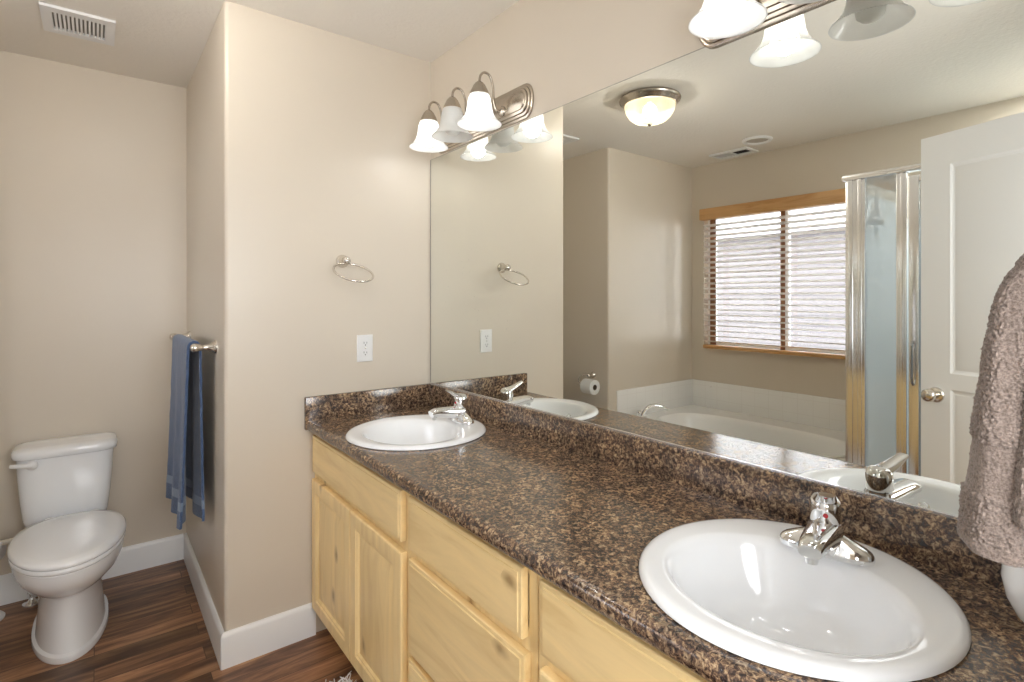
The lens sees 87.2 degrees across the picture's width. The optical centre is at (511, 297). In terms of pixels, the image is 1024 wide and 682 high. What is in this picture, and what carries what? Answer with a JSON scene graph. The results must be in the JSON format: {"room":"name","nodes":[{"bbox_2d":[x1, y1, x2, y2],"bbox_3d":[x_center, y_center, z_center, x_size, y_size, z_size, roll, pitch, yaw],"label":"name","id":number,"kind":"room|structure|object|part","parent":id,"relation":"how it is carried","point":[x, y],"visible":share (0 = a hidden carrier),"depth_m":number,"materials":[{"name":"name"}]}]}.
{"room":"bathroom","nodes":[
{"label":"bathroom","id":0,"kind":"room"},
{"bbox_2d":[0,50,186,574],"bbox_3d":[-2.173,0.131,2.504,3.070,2.440,0.120,0,0,-38],"label":"wall","id":1,"kind":"structure","parent":0,"point":[93,163],"depth_m":2.56,"materials":[{"name":"beige paint"}]},
{"bbox_2d":[0,534,183,605],"bbox_3d":[-2.037,1.287,2.524,0.850,0.128,0.015,0,0,-38],"label":"baseboard","id":2,"kind":"structure","parent":1,"relation":"attached to","point":[153,553],"depth_m":2.65,"materials":[{"name":"white paint"}]},
{"bbox_2d":[0,559,363,681],"bbox_3d":[-0.762,1.376,0.675,3.070,0.050,4.800,0,0,-38],"label":"floor","id":3,"kind":"structure","parent":0,"point":[155,630],"depth_m":2.06,"materials":[{"name":"brown wood"}]},
{"bbox_2d":[0,538,12,620],"bbox_3d":[-2.171,1.185,2.266,0.239,0.333,0.146,0,0,-38],"label":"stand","id":4,"kind":"object","parent":3,"relation":"on","point":[3,543],"visible":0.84,"depth_m":2.27,"materials":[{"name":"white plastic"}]},
{"bbox_3d":[-2.136,1.034,2.279,0.168,0.030,0.023,0,0,-31],"label":"arm","id":5,"kind":"part","parent":4,"relation":"part of","materials":[{"name":"silver metal"}]},
{"bbox_2d":[22,592,37,607],"bbox_3d":[-2.107,1.164,2.369,0.097,0.373,0.068,0,0,21],"label":"supply valve","id":6,"kind":"object","parent":3,"relation":"on","point":[32,601],"visible":0.2,"depth_m":2.36,"materials":[{"name":"silver metal"}]},
{"bbox_2d":[7,432,125,664],"bbox_3d":[-1.805,0.993,2.182,0.384,0.716,0.806,0,0,-38],"label":"toilet","id":7,"kind":"object","parent":3,"relation":"on","point":[70,539],"visible":1,"depth_m":2.11,"materials":[{"name":"white ceramic"}]},
{"bbox_3d":[-2.028,0.703,2.233,0.090,0.040,0.026,0,0,-38],"label":"flush lever","id":8,"kind":"part","parent":7,"relation":"part of","materials":[{"name":"white plastic"}]},
{"bbox_3d":[-1.989,0.659,2.404,0.364,0.048,0.230,0,0,-38],"label":"tank lid","id":9,"kind":"part","parent":7,"relation":"part of","materials":[{"name":"white ceramic"}]},
{"bbox_3d":[-1.992,0.831,2.408,0.334,0.296,0.212,0,0,-38],"label":"tank","id":10,"kind":"part","parent":7,"relation":"part of","materials":[{"name":"white ceramic"}]},
{"bbox_3d":[-1.717,0.930,2.088,0.360,0.030,0.549,0,0,-38],"label":"seat lid","id":11,"kind":"part","parent":7,"relation":"part of","materials":[{"name":"white ceramic"}]},
{"bbox_3d":[-1.716,0.955,2.087,0.356,0.018,0.543,0,0,-38],"label":"seat","id":12,"kind":"part","parent":7,"relation":"part of","materials":[{"name":"white ceramic"}]},
{"bbox_3d":[-1.755,1.158,2.138,0.350,0.386,0.651,0,0,-38],"label":"bowl","id":13,"kind":"part","parent":7,"relation":"part of","materials":[{"name":"white ceramic"}]},
{"bbox_2d":[325,671,356,681],"bbox_3d":[-0.532,1.330,1.399,0.630,0.041,0.918,0,0,-38],"label":"bath mat","id":14,"kind":"object","parent":3,"relation":"on","point":[342,678],"visible":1,"depth_m":1.87,"materials":[{"name":"white fabric"}]},
{"bbox_2d":[312,435,410,681],"bbox_3d":[-0.341,0.940,1.986,0.539,0.822,0.834,0,0,-38],"label":"base cabinet","id":15,"kind":"object","parent":3,"relation":"on","point":[361,553],"visible":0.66,"depth_m":1.74,"materials":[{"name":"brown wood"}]},
{"bbox_3d":[-0.663,0.973,1.978,0.020,0.512,0.402,0,0,-38],"label":"door","id":16,"kind":"part","parent":15,"relation":"part of","materials":[{"name":"brown wood"}]},
{"bbox_3d":[-0.421,0.973,1.665,0.020,0.512,0.382,0,0,-38],"label":"door","id":17,"kind":"part","parent":15,"relation":"part of","materials":[{"name":"brown wood"}]},
{"bbox_2d":[304,383,1023,681],"bbox_3d":[0.061,0.461,1.456,0.571,0.133,2.170,0,0,-38],"label":"countertop","id":18,"kind":"structure","parent":15,"relation":"on","point":[577,504],"depth_m":1.22,"materials":[{"name":"brown stone"}]},
{"bbox_2d":[345,414,485,450],"bbox_3d":[-0.344,0.550,1.957,0.504,0.148,0.484,0,0,-38],"label":"sink","id":19,"kind":"object","parent":18,"relation":"in","point":[408,432],"visible":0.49,"depth_m":2.05,"materials":[{"name":"white ceramic"}]},
{"bbox_2d":[428,390,473,425],"bbox_3d":[-0.237,0.411,2.039,0.165,0.132,0.158,0,0,-38],"label":"faucet","id":20,"kind":"object","parent":18,"relation":"on","point":[457,413],"visible":1,"depth_m":2.02,"materials":[{"name":"silver metal"}]},
{"bbox_3d":[-0.237,0.442,2.039,0.165,0.058,0.068,0,0,-38],"label":"spout","id":21,"kind":"part","parent":20,"relation":"part of","materials":[{"name":"silver metal"}]},
{"bbox_3d":[-0.212,0.382,2.052,0.052,0.074,0.094,0,0,38],"label":"handle","id":22,"kind":"part","parent":20,"relation":"part of","materials":[{"name":"silver metal"}]},
{"bbox_3d":[-0.199,0.457,2.069,0.058,0.040,0.158,0,0,-38],"label":"plate","id":23,"kind":"part","parent":20,"relation":"part of","materials":[{"name":"silver metal"}]},
{"bbox_2d":[639,519,971,681],"bbox_3d":[0.470,0.550,0.923,0.504,0.148,0.484,0,0,-38],"label":"sink","id":24,"kind":"object","parent":18,"relation":"in","point":[733,584],"visible":0.96,"depth_m":0.94,"materials":[{"name":"white ceramic"}]},
{"bbox_2d":[779,492,875,566],"bbox_3d":[0.557,0.411,0.973,0.158,0.132,0.165,0,0,40],"label":"faucet","id":25,"kind":"object","parent":18,"relation":"on","point":[823,535],"visible":1,"depth_m":0.97,"materials":[{"name":"silver metal"}]},
{"bbox_3d":[0.557,0.442,0.973,0.068,0.058,0.165,0,0,40],"label":"spout","id":26,"kind":"part","parent":25,"relation":"part of","materials":[{"name":"silver metal"}]},
{"bbox_3d":[0.578,0.382,0.992,0.052,0.074,0.094,0,0,28],"label":"handle","id":27,"kind":"part","parent":25,"relation":"part of","materials":[{"name":"silver metal"}]},
{"bbox_3d":[0.588,0.457,1.010,0.158,0.040,0.058,0,0,40],"label":"plate","id":28,"kind":"part","parent":25,"relation":"part of","materials":[{"name":"silver metal"}]},
{"bbox_2d":[1001,564,1023,621],"bbox_3d":[0.792,0.392,0.774,0.132,0.194,0.132,0,0,-38],"label":"jar","id":29,"kind":"object","parent":18,"relation":"on","point":[1012,577],"visible":0.57,"depth_m":0.78,"materials":[{"name":"white ceramic"}]},
{"bbox_2d":[409,495,538,681],"bbox_3d":[0.081,0.940,1.438,0.539,0.822,0.545,0,0,-38],"label":"base cabinet","id":30,"kind":"object","parent":3,"relation":"on","point":[474,608],"visible":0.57,"depth_m":1.25,"materials":[{"name":"brown wood"}]},
{"bbox_3d":[-0.124,1.109,1.281,0.020,0.240,0.505,0,0,-38],"label":"drawer","id":31,"kind":"part","parent":30,"relation":"part of","materials":[{"name":"brown wood"}]},
{"bbox_3d":[-0.124,0.845,1.281,0.020,0.256,0.505,0,0,-38],"label":"drawer","id":32,"kind":"part","parent":30,"relation":"part of","materials":[{"name":"brown wood"}]},
{"bbox_3d":[-0.108,0.890,1.292,0.019,0.722,0.545,0,0,-38],"label":"frame","id":33,"kind":"part","parent":30,"relation":"part of","materials":[{"name":"brown wood"}]},
{"bbox_2d":[539,576,707,681],"bbox_3d":[0.488,0.940,0.912,0.539,0.822,0.781,0,0,-38],"label":"base cabinet","id":34,"kind":"object","parent":3,"relation":"on","point":[577,643],"visible":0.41,"depth_m":0.93,"materials":[{"name":"brown wood"}]},
{"bbox_3d":[0.171,0.973,0.897,0.020,0.512,0.367,0,0,-38],"label":"door","id":35,"kind":"part","parent":34,"relation":"part of","materials":[{"name":"brown wood"}]},
{"bbox_3d":[0.299,0.890,0.766,0.019,0.722,0.781,0,0,-38],"label":"frame","id":36,"kind":"part","parent":34,"relation":"part of","materials":[{"name":"brown wood"}]},
{"bbox_2d":[0,0,518,87],"bbox_3d":[-1.159,-1.114,1.190,3.070,0.050,3.500,0,0,-38],"label":"ceiling","id":37,"kind":"structure","parent":0,"point":[160,41],"depth_m":2.14,"materials":[{"name":"white paint"}]},
{"bbox_2d":[39,1,115,45],"bbox_3d":[-1.721,-1.083,2.139,0.228,0.012,0.244,0,0,-38],"label":"ceiling vent","id":38,"kind":"object","parent":37,"relation":"in","point":[55,19],"visible":1,"depth_m":2.12,"materials":[{"name":"white plastic"}]},
{"bbox_2d":[187,1,430,631],"bbox_3d":[-0.987,0.131,2.681,0.975,2.440,1.050,0,0,-38],"label":"wall","id":39,"kind":"structure","parent":0,"point":[300,158],"depth_m":2.15,"materials":[{"name":"beige paint"}]},
{"bbox_2d":[169,331,216,352],"bbox_3d":[-1.423,0.193,2.376,0.088,0.052,0.792,0,0,-38],"label":"towel bar","id":40,"kind":"object","parent":39,"relation":"attached to","point":[212,347],"visible":0.66,"depth_m":2.09,"materials":[{"name":"silver metal"}]},
{"bbox_3d":[-1.649,0.193,2.669,0.088,0.052,0.052,0,0,-38],"label":"post","id":41,"kind":"part","parent":40,"relation":"part of","materials":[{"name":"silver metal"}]},
{"bbox_2d":[166,334,204,529],"bbox_3d":[-1.385,0.532,2.272,0.095,0.730,0.500,0,0,-38],"label":"bath towel","id":42,"kind":"object","parent":40,"relation":"hanging from","point":[185,468],"visible":0.99,"depth_m":2.20,"materials":[{"name":"blue fabric"}]},
{"bbox_3d":[-1.197,0.193,2.083,0.088,0.052,0.052,0,0,-38],"label":"post","id":43,"kind":"part","parent":40,"relation":"part of","materials":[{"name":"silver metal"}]},
{"bbox_2d":[184,533,223,669],"bbox_3d":[-1.375,1.287,2.373,0.015,0.128,1.063,0,0,-38],"label":"baseboard","id":44,"kind":"structure","parent":39,"relation":"attached to","point":[213,624],"depth_m":2.26,"materials":[{"name":"white paint"}]},
{"bbox_2d":[221,602,315,670],"bbox_3d":[-0.924,1.287,2.057,0.338,0.128,0.015,0,0,-38],"label":"baseboard","id":45,"kind":"structure","parent":39,"relation":"attached to","point":[241,644],"depth_m":2.04,"materials":[{"name":"white paint"}]},
{"bbox_2d":[332,255,373,282],"bbox_3d":[-0.646,-0.118,2.165,0.161,0.119,0.183,0,0,-38],"label":"towel ring","id":46,"kind":"object","parent":39,"relation":"attached to","point":[342,261],"visible":1,"depth_m":2.18,"materials":[{"name":"silver metal"}]},
{"bbox_3d":[-0.686,-0.151,2.209,0.054,0.054,0.065,0,0,-38],"label":"post","id":47,"kind":"part","parent":46,"relation":"part of","materials":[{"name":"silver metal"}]},
{"bbox_2d":[357,334,372,361],"bbox_3d":[-0.626,0.216,2.291,0.070,0.114,0.009,0,0,-38],"label":"electrical outlet","id":48,"kind":"object","parent":39,"relation":"attached to","point":[364,342],"visible":1,"depth_m":2.29,"materials":[{"name":"white plastic"}]},
{"bbox_2d":[362,350,368,356],"bbox_3d":[-0.624,0.236,2.288,0.033,0.029,0.002,0,0,-38],"label":"receptacle","id":49,"kind":"object","parent":48,"relation":"attached to","point":[365,353],"depth_m":2.29,"materials":[{"name":"white plastic"}]},
{"bbox_2d":[362,340,368,346],"bbox_3d":[-0.624,0.195,2.288,0.033,0.029,0.002,0,0,-38],"label":"receptacle","id":50,"kind":"object","parent":48,"relation":"attached to","point":[365,343],"depth_m":2.29,"materials":[{"name":"white plastic"}]},
{"bbox_2d":[431,0,703,158],"bbox_3d":[0.375,0.131,1.616,0.120,2.440,2.300,0,0,-38],"label":"wall","id":51,"kind":"structure","parent":0,"point":[568,51],"depth_m":1.78,"materials":[{"name":"beige paint"}]},
{"bbox_2d":[409,71,533,153],"bbox_3d":[-0.213,-0.725,2.107,0.210,0.199,0.680,0,0,-38],"label":"vanity light","id":52,"kind":"object","parent":51,"relation":"attached to","point":[483,116],"visible":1,"depth_m":2.02,"materials":[{"name":"white glass"}]},
{"bbox_3d":[-0.346,-0.683,2.240,0.161,0.116,0.161,0,0,-38],"label":"lamp shade","id":53,"kind":"part","parent":52,"relation":"part of","materials":[{"name":"white glass"}]},
{"bbox_3d":[-0.346,-0.683,2.240,0.059,0.108,0.059,0,0,-38],"label":"bulb","id":54,"kind":"part","parent":52,"relation":"part of","materials":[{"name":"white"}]},
{"bbox_3d":[-0.307,-0.750,2.271,0.107,0.149,0.038,0,0,-38],"label":"arm","id":55,"kind":"part","parent":52,"relation":"part of","materials":[{"name":"silver metal"}]},
{"bbox_3d":[-0.232,-0.683,2.092,0.059,0.108,0.059,0,0,-38],"label":"bulb","id":56,"kind":"part","parent":52,"relation":"part of","materials":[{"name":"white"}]},
{"bbox_3d":[-0.232,-0.683,2.092,0.161,0.116,0.161,0,0,-38],"label":"lamp shade","id":57,"kind":"part","parent":52,"relation":"part of","materials":[{"name":"white glass"}]},
{"bbox_3d":[-0.193,-0.750,2.123,0.107,0.149,0.038,0,0,-38],"label":"arm","id":58,"kind":"part","parent":52,"relation":"part of","materials":[{"name":"silver metal"}]},
{"bbox_3d":[-0.118,-0.683,1.944,0.161,0.116,0.161,0,0,-38],"label":"lamp shade","id":59,"kind":"part","parent":52,"relation":"part of","materials":[{"name":"white glass"}]},
{"bbox_3d":[-0.118,-0.683,1.944,0.059,0.108,0.059,0,0,-38],"label":"bulb","id":60,"kind":"part","parent":52,"relation":"part of","materials":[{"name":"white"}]},
{"bbox_3d":[-0.140,-0.707,2.164,0.027,0.126,0.680,0,0,-38],"label":"plate","id":61,"kind":"part","parent":52,"relation":"part of","materials":[{"name":"silver metal"}]},
{"bbox_3d":[-0.079,-0.750,1.974,0.107,0.149,0.038,0,0,-38],"label":"arm","id":62,"kind":"part","parent":52,"relation":"part of","materials":[{"name":"silver metal"}]},
{"bbox_2d":[429,384,1003,588],"bbox_3d":[0.285,0.457,1.616,0.021,0.124,2.149,0,0,-38],"label":"backsplash","id":63,"kind":"structure","parent":51,"relation":"attached to","point":[929,538],"depth_m":1.24,"materials":[{"name":"brown stone"}]},
{"bbox_2d":[430,0,1023,518],"bbox_3d":[0.283,-0.120,1.631,0.008,1.030,2.156,0,0,-38],"label":"wall mirror","id":64,"kind":"object","parent":51,"relation":"attached to","point":[787,246],"visible":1,"depth_m":1.22,"materials":[{"name":"clear glass"}]},
{"bbox_2d":[688,0,832,48],"bbox_3d":[0.603,-0.703,1.041,0.210,0.199,0.680,0,0,-38],"label":"vanity light","id":65,"kind":"object","parent":51,"relation":"attached to","point":[717,23],"visible":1,"depth_m":1.20,"materials":[{"name":"white glass"}]},
{"bbox_3d":[0.469,-0.661,1.174,0.059,0.108,0.059,0,0,-38],"label":"bulb","id":66,"kind":"part","parent":65,"relation":"part of","materials":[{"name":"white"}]},
{"bbox_3d":[0.469,-0.661,1.174,0.161,0.116,0.161,0,0,-38],"label":"lamp shade","id":67,"kind":"part","parent":65,"relation":"part of","materials":[{"name":"white glass"}]},
{"bbox_3d":[0.584,-0.661,1.026,0.161,0.116,0.161,0,0,-38],"label":"lamp shade","id":68,"kind":"part","parent":65,"relation":"part of","materials":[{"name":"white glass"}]},
{"bbox_3d":[-0.132,0.131,-0.140,3.070,2.440,0.120,0,0,-38],"label":"wall","id":69,"kind":"structure","parent":0,"visible":0},
{"bbox_3d":[0.557,-0.058,0.517,0.143,0.160,0.078,0,0,-38],"label":"towel ring","id":70,"kind":"object","parent":69,"relation":"attached to","visible":0},
{"bbox_2d":[956,253,1023,567],"bbox_3d":[0.532,0.096,0.549,0.224,0.297,0.103,0,0,-38],"label":"hand towel","id":71,"kind":"object","parent":70,"relation":"hanging from","point":[990,522],"visible":1,"depth_m":0.50,"materials":[{"name":"beige fabric"}]}
]}

